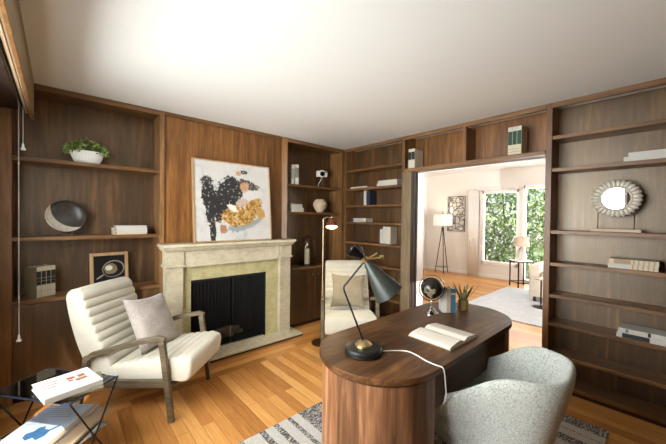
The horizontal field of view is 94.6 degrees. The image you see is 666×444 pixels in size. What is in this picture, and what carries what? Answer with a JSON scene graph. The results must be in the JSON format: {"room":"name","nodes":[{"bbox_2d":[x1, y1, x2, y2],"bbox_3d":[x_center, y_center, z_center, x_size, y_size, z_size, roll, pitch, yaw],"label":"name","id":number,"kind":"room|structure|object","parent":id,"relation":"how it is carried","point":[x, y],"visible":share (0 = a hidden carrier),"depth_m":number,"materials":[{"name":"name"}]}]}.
{"room":"home office","nodes":[
{"label":"home office","id":0,"kind":"room"},
{"bbox_2d":[0,268,665,443],"bbox_3d":[1.541,1.443,3.929,8.450,0.080,5.970,0,1,-42],"label":"floor","id":1,"kind":"structure","parent":0,"point":[247,394],"depth_m":2.39,"materials":[{"name":"brown wood"}]},
{"bbox_2d":[0,368,117,443],"bbox_3d":[-1.534,1.148,1.713,0.499,0.496,0.290,1,1,9],"label":"side table","id":2,"kind":"object","parent":1,"relation":"on","point":[22,389],"visible":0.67,"depth_m":1.69,"materials":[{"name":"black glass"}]},
{"bbox_2d":[1,421,109,443],"bbox_3d":[-1.534,1.159,1.713,0.456,0.005,0.210,1,1,9],"label":"shelf","id":3,"kind":"object","parent":2,"relation":"attached to","point":[103,423],"depth_m":1.68,"materials":[{"name":"clear glass"}]},
{"bbox_2d":[56,371,103,401],"bbox_3d":[-1.406,0.895,1.674,0.240,0.012,0.220,0,1,-40],"label":"book","id":4,"kind":"object","parent":2,"relation":"on","point":[99,373],"visible":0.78,"depth_m":1.64,"materials":[{"name":"paper"}]},
{"bbox_2d":[32,367,102,405],"bbox_3d":[-1.426,0.874,1.654,0.232,0.031,0.240,1,1,34],"label":"book","id":5,"kind":"object","parent":4,"relation":"on","point":[49,391],"visible":1,"depth_m":1.62,"materials":[{"name":"white paper"}]},
{"bbox_2d":[57,407,111,443],"bbox_3d":[-1.487,1.149,1.705,0.270,0.014,0.370,1,1,-4],"label":"book","id":6,"kind":"object","parent":2,"relation":"on","point":[93,418],"visible":0.41,"depth_m":1.71,"materials":[{"name":"beige paper"}]},
{"bbox_2d":[0,404,98,443],"bbox_3d":[-1.579,1.133,1.717,0.285,0.015,0.360,1,1,-4],"label":"book","id":7,"kind":"object","parent":6,"relation":"on","point":[54,422],"visible":0.99,"depth_m":1.70,"materials":[{"name":"paper"}]},
{"bbox_2d":[0,83,164,408],"bbox_3d":[-2.168,0.157,2.654,1.216,2.438,0.282,0,1,-42],"label":"bookcase","id":8,"kind":"object","parent":1,"relation":"on","point":[126,188],"visible":0.56,"depth_m":2.63,"materials":[{"name":"brown wood"}]},
{"bbox_2d":[24,266,40,297],"bbox_3d":[-2.382,0.475,2.438,0.136,0.240,0.033,1,1,14],"label":"book","id":9,"kind":"object","parent":8,"relation":"on","point":[32,274],"visible":1,"depth_m":2.42,"materials":[{"name":"beige paper"}]},
{"bbox_2d":[35,266,45,296],"bbox_3d":[-2.374,0.475,2.471,0.136,0.240,0.033,1,1,14],"label":"book","id":10,"kind":"object","parent":8,"relation":"on","point":[43,268],"visible":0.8,"depth_m":2.45,"materials":[{"name":"beige paper"}]},
{"bbox_2d":[34,265,50,295],"bbox_3d":[-2.365,0.474,2.503,0.136,0.240,0.033,1,1,14],"label":"book","id":11,"kind":"object","parent":8,"relation":"on","point":[48,268],"visible":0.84,"depth_m":2.49,"materials":[{"name":"beige paper"}]},
{"bbox_2d":[43,264,54,294],"bbox_3d":[-2.357,0.474,2.536,0.136,0.240,0.032,1,1,14],"label":"book","id":12,"kind":"object","parent":8,"relation":"on","point":[52,266],"visible":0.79,"depth_m":2.52,"materials":[{"name":"beige paper"}]},
{"bbox_2d":[45,200,86,235],"bbox_3d":[-2.233,-0.035,2.579,0.268,0.296,0.153,0,1,-42],"label":"decorative bowl","id":13,"kind":"object","parent":8,"relation":"on","point":[63,215],"visible":1,"depth_m":2.60,"materials":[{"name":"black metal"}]},
{"bbox_2d":[59,137,110,163],"bbox_3d":[-2.131,-0.614,2.658,0.372,0.230,0.206,0,1,-42],"label":"potted plant","id":14,"kind":"object","parent":8,"relation":"on","point":[80,155],"visible":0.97,"depth_m":2.62,"materials":[{"name":"green plant"}]},
{"bbox_2d":[12,280,158,305],"bbox_3d":[-2.111,0.610,2.709,0.977,0.028,0.267,0,1,-42],"label":"countertop","id":15,"kind":"structure","parent":8,"relation":"on","point":[59,295],"depth_m":2.47,"materials":[{"name":"brown wood"}]},
{"bbox_2d":[89,251,128,283],"bbox_3d":[-2.055,0.438,2.826,0.074,0.314,0.290,1,1,44],"label":"framed picture","id":16,"kind":"object","parent":8,"relation":"on","point":[111,265],"visible":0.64,"depth_m":2.81,"materials":[{"name":"brown wood"}]},
{"bbox_2d":[93,255,124,282],"bbox_3d":[-2.053,0.438,2.824,0.008,0.259,0.236,-10,-7,44],"label":"print","id":17,"kind":"object","parent":16,"relation":"attached to","point":[105,267],"depth_m":2.81},
{"bbox_2d":[111,231,146,234],"bbox_3d":[-1.914,0.098,2.889,0.262,0.030,0.171,0,1,-42],"label":"book","id":18,"kind":"object","parent":8,"relation":"on","point":[112,232],"visible":0.85,"depth_m":2.81,"materials":[{"name":"beige paper"}]},
{"bbox_2d":[111,227,146,230],"bbox_3d":[-1.916,0.067,2.888,0.264,0.030,0.171,0,1,-42],"label":"book","id":19,"kind":"object","parent":18,"relation":"on","point":[112,228],"visible":0.94,"depth_m":2.82,"materials":[{"name":"white paper"}]},
{"bbox_2d":[113,225,146,227],"bbox_3d":[-1.909,0.042,2.893,0.240,0.020,0.170,0,1,-42],"label":"book","id":20,"kind":"object","parent":19,"relation":"on","point":[115,226],"visible":1,"depth_m":2.84,"materials":[{"name":"white paper"}]},
{"bbox_2d":[66,277,220,422],"bbox_3d":[-1.445,0.936,2.441,0.939,0.906,0.612,1,1,3],"label":"armchair","id":21,"kind":"object","parent":1,"relation":"on","point":[107,343],"visible":0.75,"depth_m":2.20,"materials":[{"name":"beige fabric"}]},
{"bbox_2d":[122,292,178,354],"bbox_3d":[-1.453,0.797,2.479,0.255,0.417,0.406,1,1,17],"label":"throw pillow","id":22,"kind":"object","parent":21,"relation":"on","point":[151,316],"visible":0.89,"depth_m":2.39,"materials":[{"name":"beige fabric"}]},
{"bbox_2d":[157,238,302,362],"bbox_3d":[-1.122,0.792,3.409,1.585,1.172,0.535,0,1,-42],"label":"fireplace","id":23,"kind":"object","parent":1,"relation":"on","point":[242,288],"visible":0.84,"depth_m":3.35,"materials":[{"name":"stone"}]},
{"bbox_2d":[192,279,229,345],"bbox_3d":[-1.277,0.968,3.229,0.403,0.728,0.020,0,1,-42],"label":"curtain","id":24,"kind":"object","parent":23,"relation":"hanging from","point":[209,296],"depth_m":3.25,"materials":[{"name":"black metal"}]},
{"bbox_2d":[157,238,295,251],"bbox_3d":[-1.058,0.244,3.326,1.460,0.072,0.204,0,1,-42],"label":"mantel shelf","id":25,"kind":"object","parent":23,"relation":"attached to","point":[285,242],"depth_m":3.19,"materials":[{"name":"stone"}]},
{"bbox_2d":[191,157,271,242],"bbox_3d":[-1.074,-0.220,3.350,0.868,0.853,0.122,0,1,-42],"label":"abstract painting","id":26,"kind":"object","parent":23,"relation":"on","point":[231,201],"visible":1,"depth_m":3.30,"materials":[{"name":"paint"}]},
{"bbox_2d":[231,274,263,342],"bbox_3d":[-0.966,0.968,3.507,0.403,0.728,0.020,0,1,-42],"label":"curtain","id":27,"kind":"object","parent":23,"relation":"hanging from","point":[247,290],"depth_m":3.50,"materials":[{"name":"black metal"}]},
{"bbox_2d":[280,137,343,326],"bbox_3d":[-0.326,0.157,4.277,1.064,2.438,0.313,0,1,-42],"label":"bookcase","id":28,"kind":"object","parent":1,"relation":"on","point":[306,226],"visible":0.62,"depth_m":4.35,"materials":[{"name":"brown wood"}]},
{"bbox_2d":[164,116,280,242],"bbox_3d":[-1.157,0.177,3.422,1.314,2.400,0.028,0,1,-42],"label":"wall panel","id":29,"kind":"object","parent":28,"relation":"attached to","point":[185,140],"depth_m":3.15,"materials":[{"name":"brown wood"}]},
{"bbox_2d":[287,165,294,183],"bbox_3d":[-0.559,-0.621,4.079,0.040,0.255,0.171,0,1,-28],"label":"book","id":30,"kind":"object","parent":28,"relation":"on","point":[291,168],"visible":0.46,"depth_m":4.02,"materials":[{"name":"white paper"}]},
{"bbox_2d":[287,207,303,211],"bbox_3d":[-0.514,-0.163,4.106,0.190,0.055,0.151,0,1,-42],"label":"book","id":31,"kind":"object","parent":28,"relation":"on","point":[291,209],"visible":0.83,"depth_m":4.05,"materials":[{"name":"white paper"}]},
{"bbox_2d":[287,204,301,207],"bbox_3d":[-0.523,-0.213,4.101,0.175,0.045,0.146,0,1,-42],"label":"book","id":32,"kind":"object","parent":31,"relation":"on","point":[288,205],"visible":0.86,"depth_m":4.04,"materials":[{"name":"white paper"}]},
{"bbox_2d":[294,164,298,183],"bbox_3d":[-0.514,-0.624,4.112,0.050,0.262,0.171,0,1,-28],"label":"book","id":33,"kind":"object","parent":28,"relation":"on","point":[296,180],"visible":0.42,"depth_m":4.04,"materials":[{"name":"white paper"}]},
{"bbox_2d":[297,262,316,265],"bbox_3d":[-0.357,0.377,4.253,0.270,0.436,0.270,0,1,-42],"label":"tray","id":34,"kind":"object","parent":28,"relation":"on","point":[302,263],"visible":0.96,"depth_m":4.17,"materials":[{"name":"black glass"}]},
{"bbox_2d":[304,242,309,263],"bbox_3d":[-0.358,0.424,4.254,0.074,0.300,0.074,0,1,-42],"label":"pillar candle","id":35,"kind":"object","parent":34,"relation":"in","point":[307,250],"visible":1,"depth_m":4.22,"materials":[{"name":"beige wax"}]},
{"bbox_2d":[290,261,325,270],"bbox_3d":[-0.326,0.610,4.302,0.938,0.028,0.267,0,1,-42],"label":"countertop","id":36,"kind":"structure","parent":28,"relation":"on","point":[319,264],"depth_m":4.13,"materials":[{"name":"brown wood"}]},
{"bbox_2d":[313,199,326,212],"bbox_3d":[-0.184,-0.229,4.379,0.199,0.189,0.202,0,1,-42],"label":"vase","id":37,"kind":"object","parent":28,"relation":"on","point":[319,205],"visible":0.91,"depth_m":4.31,"materials":[{"name":"beige ceramic"}]},
{"bbox_2d":[316,170,326,186],"bbox_3d":[-0.158,-0.619,4.407,0.156,0.249,0.113,0,1,-20],"label":"camera","id":38,"kind":"object","parent":28,"relation":"on","point":[321,173],"visible":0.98,"depth_m":4.39,"materials":[{"name":"white plastic"}]},
{"bbox_2d":[311,216,337,346],"bbox_3d":[-0.103,0.658,3.504,0.240,1.462,0.286,0,1,-42],"label":"floor lamp","id":39,"kind":"object","parent":1,"relation":"on","point":[331,224],"visible":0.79,"depth_m":3.51,"materials":[{"name":"gold metal"}]},
{"bbox_2d":[320,260,378,344],"bbox_3d":[0.172,0.941,3.496,0.612,0.906,0.939,1,1,-1],"label":"armchair","id":40,"kind":"object","parent":1,"relation":"on","point":[337,318],"visible":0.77,"depth_m":3.52,"materials":[{"name":"white fabric"}]},
{"bbox_2d":[330,273,364,308],"bbox_3d":[0.173,0.792,3.540,0.409,0.369,0.187,1,1,0],"label":"throw pillow","id":41,"kind":"object","parent":40,"relation":"on","point":[354,288],"visible":0.98,"depth_m":3.49,"materials":[{"name":"beige fabric"}]},
{"bbox_2d":[343,136,415,317],"bbox_3d":[0.626,0.169,4.187,0.237,2.438,1.156,0,1,-42],"label":"bookcase","id":42,"kind":"object","parent":1,"relation":"on","point":[392,207],"visible":0.59,"depth_m":4.22,"materials":[{"name":"brown wood"}]},
{"bbox_2d":[350,186,372,188],"bbox_3d":[0.423,-0.494,4.453,0.160,0.026,0.320,0,1,-42],"label":"book","id":43,"kind":"object","parent":42,"relation":"on","point":[359,186],"visible":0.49,"depth_m":4.37,"materials":[{"name":"white paper"}]},
{"bbox_2d":[351,218,372,221],"bbox_3d":[0.417,-0.028,4.452,0.151,0.055,0.300,0,1,-42],"label":"book","id":44,"kind":"object","parent":42,"relation":"on","point":[352,219],"visible":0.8,"depth_m":4.37,"materials":[{"name":"white paper"}]},
{"bbox_2d":[364,191,366,204],"bbox_3d":[0.501,-0.337,4.365,0.140,0.205,0.045,0,1,-42],"label":"book","id":45,"kind":"object","parent":42,"relation":"on","point":[365,192],"visible":0.31,"depth_m":4.31,"materials":[{"name":"white paper"}]},
{"bbox_2d":[367,191,376,204],"bbox_3d":[0.545,-0.333,4.324,0.140,0.198,0.055,0,1,-42],"label":"book","id":46,"kind":"object","parent":42,"relation":"on","point":[371,195],"visible":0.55,"depth_m":4.29,"materials":[{"name":"paper"}]},
{"bbox_2d":[380,229,382,243],"bbox_3d":[0.695,0.192,4.149,0.140,0.190,0.045,0,1,-42],"label":"book","id":47,"kind":"object","parent":42,"relation":"on","point":[381,230],"visible":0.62,"depth_m":4.10,"materials":[{"name":"white paper"}]},
{"bbox_2d":[383,226,392,243],"bbox_3d":[0.733,0.174,4.106,0.140,0.228,0.062,0,1,-42],"label":"book","id":48,"kind":"object","parent":42,"relation":"on","point":[384,227],"visible":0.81,"depth_m":4.06,"materials":[{"name":"white paper"}]},
{"bbox_2d":[377,182,401,185],"bbox_3d":[0.759,-0.491,4.062,0.160,0.040,0.330,0,1,-42],"label":"book","id":49,"kind":"object","parent":42,"relation":"on","point":[389,183],"visible":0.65,"depth_m":3.97,"materials":[{"name":"white paper"}]},
{"bbox_2d":[378,179,401,183],"bbox_3d":[0.762,-0.530,4.058,0.150,0.036,0.310,0,1,-42],"label":"book","id":50,"kind":"object","parent":49,"relation":"on","point":[392,180],"visible":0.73,"depth_m":3.97,"materials":[{"name":"beige paper"}]},
{"bbox_2d":[387,227,396,243],"bbox_3d":[0.776,0.176,4.057,0.140,0.225,0.062,0,1,-42],"label":"book","id":51,"kind":"object","parent":42,"relation":"on","point":[391,231],"visible":0.97,"depth_m":4.02,"materials":[{"name":"beige paper"}]},
{"bbox_2d":[238,401,608,443],"bbox_3d":[0.601,1.412,1.979,2.050,0.010,1.535,0,1,-42],"label":"striped rug","id":52,"kind":"object","parent":1,"relation":"on","point":[305,427],"visible":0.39,"depth_m":2.05,"materials":[{"name":"fabric"}]},
{"bbox_2d":[319,302,511,443],"bbox_3d":[0.588,1.037,1.938,1.560,0.738,0.639,0,1,-42],"label":"desk","id":53,"kind":"object","parent":52,"relation":"on","point":[394,397],"visible":0.79,"depth_m":1.46,"materials":[{"name":"brown wood"}]},
{"bbox_2d":[343,244,446,417],"bbox_3d":[0.285,0.758,1.528,0.443,1.286,0.326,0,1,-14],"label":"desk lamp","id":54,"kind":"object","parent":53,"relation":"on","point":[384,287],"visible":0.98,"depth_m":1.53,"materials":[{"name":"black metal"}]},
{"bbox_2d":[418,275,444,315],"bbox_3d":[0.718,0.524,2.238,0.155,0.282,0.156,0,1,-42],"label":"desk globe","id":55,"kind":"object","parent":53,"relation":"on","point":[431,287],"visible":1,"depth_m":2.20,"materials":[{"name":"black metal"}]},
{"bbox_2d":[408,323,477,350],"bbox_3d":[0.644,0.656,1.799,0.310,0.027,0.264,0,1,-40],"label":"open book","id":56,"kind":"object","parent":53,"relation":"on","point":[439,335],"visible":1,"depth_m":1.75,"materials":[{"name":"beige paper"}]},
{"bbox_2d":[439,285,446,312],"bbox_3d":[0.823,0.572,2.301,0.034,0.185,0.095,1,1,6],"label":"book","id":57,"kind":"object","parent":53,"relation":"on","point":[443,300],"visible":0.84,"depth_m":2.25,"materials":[{"name":"white paper"}]},
{"bbox_2d":[447,286,450,312],"bbox_3d":[0.853,0.577,2.298,0.026,0.175,0.095,1,1,6],"label":"book","id":58,"kind":"object","parent":53,"relation":"on","point":[448,288],"visible":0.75,"depth_m":2.25,"materials":[{"name":"beige paper"}]},
{"bbox_2d":[448,286,455,312],"bbox_3d":[0.884,0.576,2.294,0.034,0.178,0.096,1,1,6],"label":"book","id":59,"kind":"object","parent":53,"relation":"on","point":[453,290],"visible":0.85,"depth_m":2.25,"materials":[{"name":"blue paper"}]},
{"bbox_2d":[458,299,468,310],"bbox_3d":[0.989,0.629,2.335,0.074,0.075,0.074,0,1,-42],"label":"plant pot","id":60,"kind":"object","parent":53,"relation":"on","point":[462,303],"depth_m":2.31,"materials":[{"name":"gold metal"}]},
{"bbox_2d":[453,283,474,310],"bbox_3d":[0.987,0.562,2.334,0.188,0.210,0.211,0,1,-42],"label":"aloe","id":61,"kind":"object","parent":53,"relation":"on","point":[463,302],"visible":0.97,"depth_m":2.31,"materials":[{"name":"green plant"}]},
{"bbox_2d":[434,346,575,443],"bbox_3d":[0.832,1.040,1.586,0.645,0.750,0.571,1,1,43],"label":"tub chair","id":62,"kind":"object","parent":52,"relation":"on","point":[523,395],"visible":0.84,"depth_m":1.40,"materials":[{"name":"grey fabric"}]},
{"bbox_2d":[433,214,451,273],"bbox_3d":[2.921,0.530,8.202,0.480,1.656,0.480,0,1,-42],"label":"lamp","id":63,"kind":"object","parent":1,"relation":"on","point":[442,220],"visible":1,"depth_m":8.03,"materials":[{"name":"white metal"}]},
{"bbox_2d":[468,286,542,327],"bbox_3d":[3.658,1.406,4.899,2.340,0.018,2.400,0,1,-42],"label":"shag rug","id":64,"kind":"object","parent":1,"relation":"on","point":[516,303],"visible":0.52,"depth_m":5.20,"materials":[{"name":"white carpet"}]},
{"bbox_2d":[529,261,542,300],"bbox_3d":[4.330,1.001,5.114,0.930,0.802,1.640,0,1,-42],"label":"sofa","id":65,"kind":"object","parent":64,"relation":"on","point":[536,269],"visible":0.2,"depth_m":5.36,"materials":[{"name":"beige fabric"}]},
{"bbox_2d":[532,277,542,308],"bbox_3d":[3.387,1.152,5.006,0.270,0.480,0.270,0,1,-42],"label":"table","id":66,"kind":"object","parent":64,"relation":"on","point":[540,306],"visible":0.68,"depth_m":5.00,"materials":[{"name":"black metal"}]},
{"bbox_2d":[509,259,533,287],"bbox_3d":[4.073,1.111,6.656,0.350,0.570,0.280,1,1,-7],"label":"side table","id":67,"kind":"object","parent":1,"relation":"on","point":[510,260],"visible":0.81,"depth_m":6.70,"materials":[{"name":"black metal"}]},
{"bbox_2d":[514,237,529,260],"bbox_3d":[4.079,0.566,6.649,0.300,0.520,0.300,0,1,-42],"label":"table lamp","id":68,"kind":"object","parent":67,"relation":"on","point":[521,242],"visible":1,"depth_m":6.57,"materials":[{"name":"white plastic"}]},
{"bbox_2d":[542,77,665,427],"bbox_3d":[2.537,0.220,2.044,0.239,2.438,1.872,0,1,-42],"label":"bookcase","id":69,"kind":"object","parent":1,"relation":"on","point":[589,144],"visible":0.76,"depth_m":2.50,"materials":[{"name":"brown wood"}]},
{"bbox_2d":[590,179,642,232],"bbox_3d":[2.203,-0.127,2.395,0.075,0.410,0.300,0,1,-42],"label":"mirror","id":70,"kind":"object","parent":69,"relation":"on","point":[618,198],"visible":1,"depth_m":2.38,"materials":[{"name":"silver metal"}]},
{"bbox_2d":[602,188,629,208],"bbox_3d":[2.193,-0.182,2.385,0.003,0.176,0.176,0,1,-42],"label":"mirror glass","id":71,"kind":"object","parent":70,"relation":"attached to","point":[612,198],"depth_m":2.38,"materials":[{"name":"white mirror"}]},
{"bbox_2d":[608,262,658,271],"bbox_3d":[2.279,0.336,2.335,0.171,0.036,0.270,0,1,-42],"label":"book","id":72,"kind":"object","parent":69,"relation":"on","point":[610,265],"visible":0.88,"depth_m":2.27,"materials":[{"name":"beige paper"}]},
{"bbox_2d":[609,257,659,266],"bbox_3d":[2.284,0.300,2.332,0.166,0.034,0.265,0,1,-42],"label":"book","id":73,"kind":"object","parent":72,"relation":"on","point":[632,261],"visible":1,"depth_m":2.28,"materials":[{"name":"beige paper"}]},
{"bbox_2d":[616,330,665,346],"bbox_3d":[2.353,0.852,2.246,0.181,0.036,0.400,0,1,-42],"label":"book","id":74,"kind":"object","parent":69,"relation":"on","point":[620,334],"visible":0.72,"depth_m":2.23,"materials":[{"name":"white paper"}]},
{"bbox_2d":[618,322,665,340],"bbox_3d":[2.358,0.817,2.243,0.176,0.032,0.390,0,1,-42],"label":"book","id":75,"kind":"object","parent":74,"relation":"on","point":[647,332],"visible":1,"depth_m":2.27,"materials":[{"name":"white paper"}]},
{"bbox_2d":[623,153,665,161],"bbox_3d":[2.386,-0.466,2.224,0.180,0.036,0.400,0,1,-42],"label":"book","id":76,"kind":"object","parent":69,"relation":"on","point":[661,155],"visible":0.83,"depth_m":2.23,"materials":[{"name":"white paper"}]},
{"bbox_2d":[628,149,665,156],"bbox_3d":[2.396,-0.499,2.212,0.170,0.030,0.380,0,1,-42],"label":"book","id":77,"kind":"object","parent":76,"relation":"on","point":[658,151],"visible":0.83,"depth_m":2.22,"materials":[{"name":"white paper"}]},
{"bbox_2d":[19,0,665,154],"bbox_3d":[0.224,-1.086,1.875,3.950,0.120,4.750,0,1,-42],"label":"ceiling","id":78,"kind":"structure","parent":0,"point":[344,75],"depth_m":1.91,"materials":[{"name":"paint"}]},
{"bbox_2d":[165,111,281,139],"bbox_3d":[-1.126,-1.041,3.388,1.314,0.039,0.020,0,1,-42],"label":"trim","id":79,"kind":"structure","parent":78,"relation":"attached to","point":[169,114],"depth_m":3.29,"materials":[{"name":"brown wood"}]},
{"bbox_2d":[423,177,426,265],"bbox_3d":[1.010,0.019,7.489,4.700,2.660,0.100,0,1,-42],"label":"wall","id":80,"kind":"structure","parent":0,"point":[425,197],"depth_m":8.91,"materials":[{"name":"white paint"}]},
{"bbox_2d":[426,165,544,277],"bbox_3d":[4.721,0.072,6.801,0.120,2.660,6.070,0,1,-42],"label":"wall","id":81,"kind":"structure","parent":0,"point":[439,188],"depth_m":8.19,"materials":[{"name":"white paint"}]},
{"bbox_2d":[447,196,465,231],"bbox_3d":[3.311,-0.219,8.261,0.020,0.940,0.494,0,1,-42],"label":"wall art","id":82,"kind":"object","parent":81,"relation":"attached to","point":[459,197],"visible":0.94,"depth_m":8.23,"materials":[{"name":"brown metal"}]},
{"bbox_2d":[426,265,520,281],"bbox_3d":[3.534,1.327,8.030,0.015,0.090,2.500,0,1,-42],"label":"baseboard","id":83,"kind":"structure","parent":81,"relation":"attached to","point":[427,266],"depth_m":7.83,"materials":[{"name":"white paint"}]},
{"bbox_2d":[467,186,524,274],"bbox_3d":[3.928,0.261,7.525,0.020,2.185,1.300,0,1,-42],"label":"curtain","id":84,"kind":"object","parent":81,"relation":"attached to","point":[473,200],"visible":1,"depth_m":7.89,"materials":[{"name":"white fabric"}]},
{"bbox_2d":[479,189,518,267],"bbox_3d":[4.043,0.140,7.501,0.100,1.830,0.875,0,1,-42],"label":"window","id":85,"kind":"structure","parent":81,"relation":"in","point":[482,193],"depth_m":7.72,"materials":[{"name":"white paint"}]},
{"bbox_2d":[521,184,544,282],"bbox_3d":[4.862,0.286,6.583,0.100,2.240,1.430,0,1,-42],"label":"window","id":86,"kind":"structure","parent":81,"relation":"in","point":[524,200],"depth_m":7.06,"materials":[{"name":"white paint"}]},
{"bbox_2d":[425,162,545,176],"bbox_3d":[3.014,-1.308,5.244,4.700,0.100,6.070,0,1,-42],"label":"ceiling","id":87,"kind":"structure","parent":0,"point":[539,163],"depth_m":7.48,"materials":[{"name":"white paint"}]},
{"bbox_2d":[343,92,639,306],"bbox_3d":[1.275,0.073,3.658,0.032,2.660,5.970,0,1,-42],"label":"wall","id":88,"kind":"structure","parent":0,"point":[639,92],"depth_m":4.88,"materials":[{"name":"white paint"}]},
{"bbox_2d":[409,172,417,308],"bbox_3d":[0.978,0.399,3.719,0.130,2.000,0.013,0,1,-42],"label":"trim","id":89,"kind":"structure","parent":88,"relation":"attached to","point":[414,176],"depth_m":3.71,"materials":[{"name":"brown wood"}]},
{"bbox_2d":[416,173,424,305],"bbox_3d":[1.057,0.363,3.838,0.144,2.070,0.082,0,1,-42],"label":"trim","id":90,"kind":"structure","parent":88,"relation":"attached to","point":[421,178],"depth_m":3.80,"materials":[{"name":"white paint"}]},
{"bbox_2d":[404,104,546,172],"bbox_3d":[1.440,-0.811,3.269,0.245,0.434,1.448,0,1,-42],"label":"bookcase","id":91,"kind":"object","parent":88,"relation":"attached to","point":[485,144],"visible":0.83,"depth_m":3.21,"materials":[{"name":"brown wood"}]},
{"bbox_2d":[408,149,411,167],"bbox_3d":[0.995,-0.762,3.777,0.176,0.235,0.045,0,1,-42],"label":"book","id":92,"kind":"object","parent":91,"relation":"on","point":[409,150],"visible":0.42,"depth_m":3.72,"materials":[{"name":"white paper"}]},
{"bbox_2d":[411,148,422,167],"bbox_3d":[1.026,-0.762,3.743,0.176,0.235,0.045,0,1,-42],"label":"book","id":93,"kind":"object","parent":91,"relation":"on","point":[417,155],"visible":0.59,"depth_m":3.70,"materials":[{"name":"beige paper"}]},
{"bbox_2d":[508,127,512,154],"bbox_3d":[1.723,-0.756,2.939,0.166,0.262,0.037,0,1,-42],"label":"book","id":94,"kind":"object","parent":91,"relation":"on","point":[510,130],"visible":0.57,"depth_m":2.88,"materials":[{"name":"beige paper"}]},
{"bbox_2d":[512,126,516,154],"bbox_3d":[1.749,-0.756,2.911,0.166,0.262,0.037,0,1,-42],"label":"book","id":95,"kind":"object","parent":91,"relation":"on","point":[514,141],"visible":0.47,"depth_m":2.86,"materials":[{"name":"beige paper"}]},
{"bbox_2d":[517,125,527,153],"bbox_3d":[1.774,-0.755,2.883,0.166,0.262,0.037,0,1,-42],"label":"book","id":96,"kind":"object","parent":91,"relation":"on","point":[522,132],"visible":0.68,"depth_m":2.84,"materials":[{"name":"beige paper"}]},
{"bbox_2d":[419,158,545,174],"bbox_3d":[1.545,-0.584,3.290,0.145,0.013,1.350,0,1,-42],"label":"trim","id":97,"kind":"structure","parent":88,"relation":"attached to","point":[539,159],"depth_m":3.18,"materials":[{"name":"white paint"}]},
{"bbox_3d":[-1.218,0.194,0.585,0.120,2.440,4.700,0,1,-42],"label":"wall","id":98,"kind":"structure","parent":0,"visible":0},
{"bbox_2d":[0,18,27,341],"bbox_3d":[-1.451,-0.063,1.175,0.257,1.867,2.800,0,1,-42],"label":"window shade","id":99,"kind":"object","parent":98,"relation":"attached to","point":[11,96],"visible":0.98,"depth_m":1.85,"materials":[{"name":"beige fabric"}]},
{"bbox_2d":[0,0,33,119],"bbox_3d":[-1.415,-0.892,1.135,0.320,0.284,2.922,0,1,-42],"label":"trim","id":100,"kind":"structure","parent":98,"relation":"attached to","point":[13,6],"depth_m":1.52,"materials":[{"name":"brown wood"}]},
{"label":"outside","id":101,"kind":"structure","parent":0,"visible":0},
{"bbox_3d":[7.128,1.495,9.473,7.030,0.100,14.000,0,1,-42],"label":"ground","id":102,"kind":"structure","parent":101,"visible":0},
{"bbox_2d":[485,201,543,260],"bbox_3d":[7.936,0.370,10.167,0.100,2.150,14.000,0,1,-42],"label":"wall","id":103,"kind":"structure","parent":102,"relation":"on","point":[541,201],"depth_m":11.53,"materials":[{"name":"white paint"}]},
{"bbox_2d":[484,188,544,278],"bbox_3d":[4.531,-0.066,8.198,0.697,3.250,2.587,0,1,-44],"label":"hedge","id":104,"kind":"object","parent":102,"relation":"on","point":[504,256],"visible":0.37,"depth_m":7.98,"materials":[{"name":"green plant"}]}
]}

